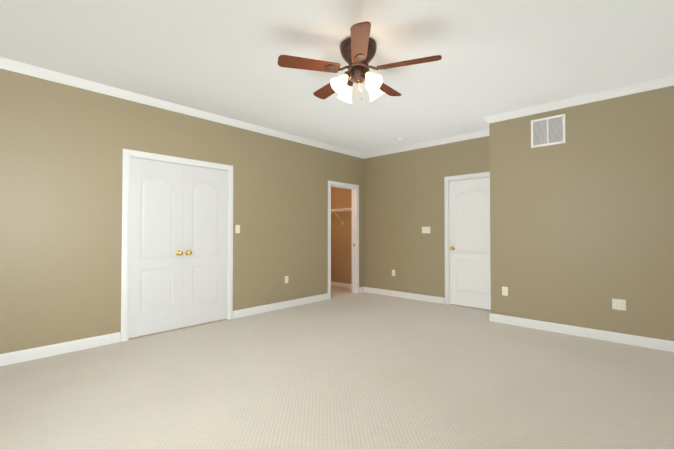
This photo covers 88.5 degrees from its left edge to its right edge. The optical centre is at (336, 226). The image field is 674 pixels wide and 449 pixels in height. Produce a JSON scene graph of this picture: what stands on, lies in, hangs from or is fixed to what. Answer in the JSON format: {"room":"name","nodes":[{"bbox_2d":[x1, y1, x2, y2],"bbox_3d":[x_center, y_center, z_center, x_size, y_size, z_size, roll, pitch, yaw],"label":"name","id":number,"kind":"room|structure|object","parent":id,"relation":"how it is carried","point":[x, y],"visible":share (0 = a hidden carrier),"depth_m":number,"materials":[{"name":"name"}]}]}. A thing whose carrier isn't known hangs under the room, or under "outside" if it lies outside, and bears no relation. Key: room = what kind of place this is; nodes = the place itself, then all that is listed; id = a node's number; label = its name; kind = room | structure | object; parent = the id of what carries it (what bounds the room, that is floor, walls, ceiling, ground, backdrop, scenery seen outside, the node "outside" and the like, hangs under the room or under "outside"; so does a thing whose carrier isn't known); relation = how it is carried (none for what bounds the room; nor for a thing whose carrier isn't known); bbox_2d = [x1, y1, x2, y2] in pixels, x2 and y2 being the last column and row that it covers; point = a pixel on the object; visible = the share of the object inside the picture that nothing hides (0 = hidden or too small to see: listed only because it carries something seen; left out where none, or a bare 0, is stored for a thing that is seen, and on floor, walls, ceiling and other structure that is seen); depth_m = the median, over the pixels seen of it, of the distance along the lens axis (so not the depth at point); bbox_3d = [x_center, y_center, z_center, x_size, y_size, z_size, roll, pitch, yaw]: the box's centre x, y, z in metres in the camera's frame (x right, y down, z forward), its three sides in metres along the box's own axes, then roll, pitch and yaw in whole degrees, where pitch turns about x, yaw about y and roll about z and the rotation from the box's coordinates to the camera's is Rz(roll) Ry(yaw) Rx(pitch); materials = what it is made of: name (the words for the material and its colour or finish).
{"room":"empty bedroom","nodes":[
{"label":"empty bedroom","id":0,"kind":"room"},
{"bbox_2d":[0,68,362,353],"bbox_3d":[-2.475,-0.087,5.474,2.450,3.000,6.870,-1,-1,43],"label":"wall","id":1,"kind":"structure","parent":0,"point":[62,146],"depth_m":3.68,"materials":[{"name":"beige paint"}]},
{"bbox_2d":[0,332,120,365],"bbox_3d":[-3.079,1.190,2.984,0.014,0.105,2.125,-1,-1,43],"label":"baseboard","id":2,"kind":"structure","parent":1,"relation":"attached to","point":[111,338],"depth_m":3.36,"materials":[{"name":"white wood"}]},
{"bbox_2d":[128,157,183,338],"bbox_3d":[-2.095,0.239,4.056,0.109,2.019,0.598,-1,-1,43],"label":"double closet door","id":3,"kind":"structure","parent":1,"relation":"in","point":[156,248],"depth_m":4.05,"materials":[{"name":"white wood"}]},
{"bbox_2d":[121,149,232,341],"bbox_3d":[-1.895,0.209,4.280,0.018,2.111,1.352,-1,-1,43],"label":"door frame","id":4,"kind":"structure","parent":1,"relation":"attached to","point":[127,153],"depth_m":3.84,"materials":[{"name":"white wood"}]},
{"bbox_2d":[0,57,363,158],"bbox_3d":[-1.625,-1.433,4.564,0.065,0.078,6.416,-1,-1,43],"label":"crown molding","id":5,"kind":"structure","parent":1,"relation":"attached to","point":[30,70],"depth_m":3.96,"materials":[{"name":"white wood"}]},
{"bbox_2d":[183,165,227,326],"bbox_3d":[-1.687,0.246,4.496,0.109,2.019,0.598,-1,-1,43],"label":"double closet door","id":6,"kind":"structure","parent":1,"relation":"in","point":[205,223],"depth_m":4.50,"materials":[{"name":"white wood"}]},
{"bbox_2d":[235,225,239,232],"bbox_3d":[-1.385,0.038,4.835,0.019,0.115,0.070,-1,-1,43],"label":"light switch","id":7,"kind":"object","parent":1,"relation":"attached to","point":[237,228],"visible":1,"depth_m":4.83,"materials":[{"name":"white plastic"}]},
{"bbox_2d":[233,293,327,318],"bbox_3d":[-0.798,1.231,5.452,0.014,0.105,1.875,-1,-1,43],"label":"baseboard","id":8,"kind":"structure","parent":1,"relation":"attached to","point":[285,304],"depth_m":5.32,"materials":[{"name":"white wood"}]},
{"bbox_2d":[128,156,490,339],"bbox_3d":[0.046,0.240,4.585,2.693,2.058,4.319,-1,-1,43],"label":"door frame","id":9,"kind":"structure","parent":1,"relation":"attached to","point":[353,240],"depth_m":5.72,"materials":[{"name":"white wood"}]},
{"bbox_2d":[328,181,358,298],"bbox_3d":[0.138,0.242,6.480,0.018,2.116,0.872,-1,-1,43],"label":"door frame","id":10,"kind":"structure","parent":1,"relation":"attached to","point":[330,183],"depth_m":6.38,"materials":[{"name":"white wood"}]},
{"bbox_2d":[0,286,673,448],"bbox_3d":[-0.577,1.305,3.697,7.920,0.100,6.870,-1,-1,43],"label":"floor","id":11,"kind":"structure","parent":0,"point":[343,368],"depth_m":2.65,"materials":[{"name":"carpet"}]},
{"bbox_2d":[0,0,673,153],"bbox_3d":[-0.577,-1.535,3.743,7.920,0.100,6.870,-1,-1,43],"label":"ceiling","id":12,"kind":"structure","parent":0,"point":[218,57],"depth_m":3.00,"materials":[{"name":"white paint"}]},
{"bbox_2d":[278,21,441,102],"bbox_3d":[0.193,-1.262,2.897,1.270,0.474,1.242,-1,-1,43],"label":"ceiling fan","id":13,"kind":"object","parent":12,"relation":"hanging from","point":[358,47],"visible":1,"depth_m":2.76,"materials":[{"name":"brown wood"}]},
{"bbox_2d":[331,208,351,224],"bbox_3d":[-0.422,-0.193,7.701,2.209,0.325,0.315,-1,-1,43],"label":"wire shelf","id":14,"kind":"object","parent":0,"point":[339,210],"visible":0.27,"depth_m":7.15,"materials":[{"name":"white metal"}]},
{"bbox_2d":[331,281,359,292],"bbox_3d":[-0.319,1.269,7.787,2.210,0.105,0.014,-1,-1,43],"label":"baseboard","id":15,"kind":"structure","parent":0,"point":[335,284],"depth_m":7.38,"materials":[{"name":"white"}]},
{"bbox_2d":[363,136,489,297],"bbox_3d":[1.503,-0.076,6.102,2.783,2.740,0.120,-1,-1,43],"label":"wall","id":16,"kind":"structure","parent":0,"point":[403,198],"depth_m":6.18,"materials":[{"name":"beige paint"}]},
{"bbox_2d":[360,287,444,303],"bbox_3d":[1.153,1.245,6.312,1.715,0.105,0.014,-1,-1,43],"label":"baseboard","id":17,"kind":"structure","parent":16,"relation":"attached to","point":[441,300],"depth_m":6.24,"materials":[{"name":"white wood"}]},
{"bbox_2d":[422,227,430,232],"bbox_3d":[1.538,0.064,5.975,0.162,0.115,0.019,-1,-1,43],"label":"light switch","id":18,"kind":"object","parent":16,"relation":"attached to","point":[426,229],"visible":1,"depth_m":5.97,"materials":[{"name":"white plastic"}]},
{"bbox_2d":[364,130,489,158],"bbox_3d":[1.517,-1.409,5.984,2.572,0.078,0.065,-1,-1,43],"label":"crown molding","id":19,"kind":"structure","parent":16,"relation":"attached to","point":[484,133],"depth_m":5.89,"materials":[{"name":"white wood"}]},
{"bbox_2d":[444,172,489,304],"bbox_3d":[2.120,0.228,5.434,0.912,2.111,0.018,-1,-1,43],"label":"door frame","id":20,"kind":"structure","parent":16,"relation":"attached to","point":[485,174],"depth_m":5.70,"materials":[{"name":"white wood"}]},
{"bbox_2d":[449,177,490,309],"bbox_3d":[2.117,0.261,5.429,0.756,2.019,0.109,-1,-1,43],"label":"back door","id":21,"kind":"structure","parent":16,"relation":"in","point":[469,239],"depth_m":5.47,"materials":[{"name":"white wood"}]},
{"bbox_2d":[489,86,673,340],"bbox_3d":[3.290,-0.110,4.029,2.658,2.740,0.741,-1,-1,43],"label":"wall","id":22,"kind":"structure","parent":0,"point":[582,226],"depth_m":3.91,"materials":[{"name":"beige paint"}]},
{"bbox_2d":[502,287,507,295],"bbox_3d":[2.193,0.848,4.517,0.070,0.115,0.008,-1,-1,43],"label":"electrical outlet","id":23,"kind":"object","parent":22,"relation":"attached to","point":[504,291],"visible":1,"depth_m":4.51,"materials":[{"name":"white plastic"}]},
{"bbox_2d":[531,114,565,147],"bbox_3d":[2.563,-1.155,4.207,0.365,0.345,0.012,-1,-1,43],"label":"air vent","id":24,"kind":"object","parent":22,"relation":"in","point":[546,131],"visible":1,"depth_m":4.20,"materials":[{"name":"white metal"}]},
{"bbox_2d":[483,76,673,122],"bbox_3d":[2.924,-1.444,3.841,2.533,0.078,0.065,-1,-1,43],"label":"crown molding","id":25,"kind":"structure","parent":22,"relation":"attached to","point":[667,81],"depth_m":3.92,"materials":[{"name":"white wood"}]},
{"bbox_2d":[489,313,673,351],"bbox_3d":[2.974,1.204,3.786,2.522,0.105,0.014,-1,-1,43],"label":"baseboard","id":26,"kind":"structure","parent":22,"relation":"attached to","point":[666,345],"depth_m":3.90,"materials":[{"name":"white wood"}]},
{"bbox_2d":[612,299,625,310],"bbox_3d":[3.042,0.844,3.729,0.116,0.115,0.013,-1,-1,43],"label":"outlet plate","id":27,"kind":"object","parent":22,"relation":"attached to","point":[618,304],"visible":1,"depth_m":3.73,"materials":[{"name":"white plastic"}]}
]}

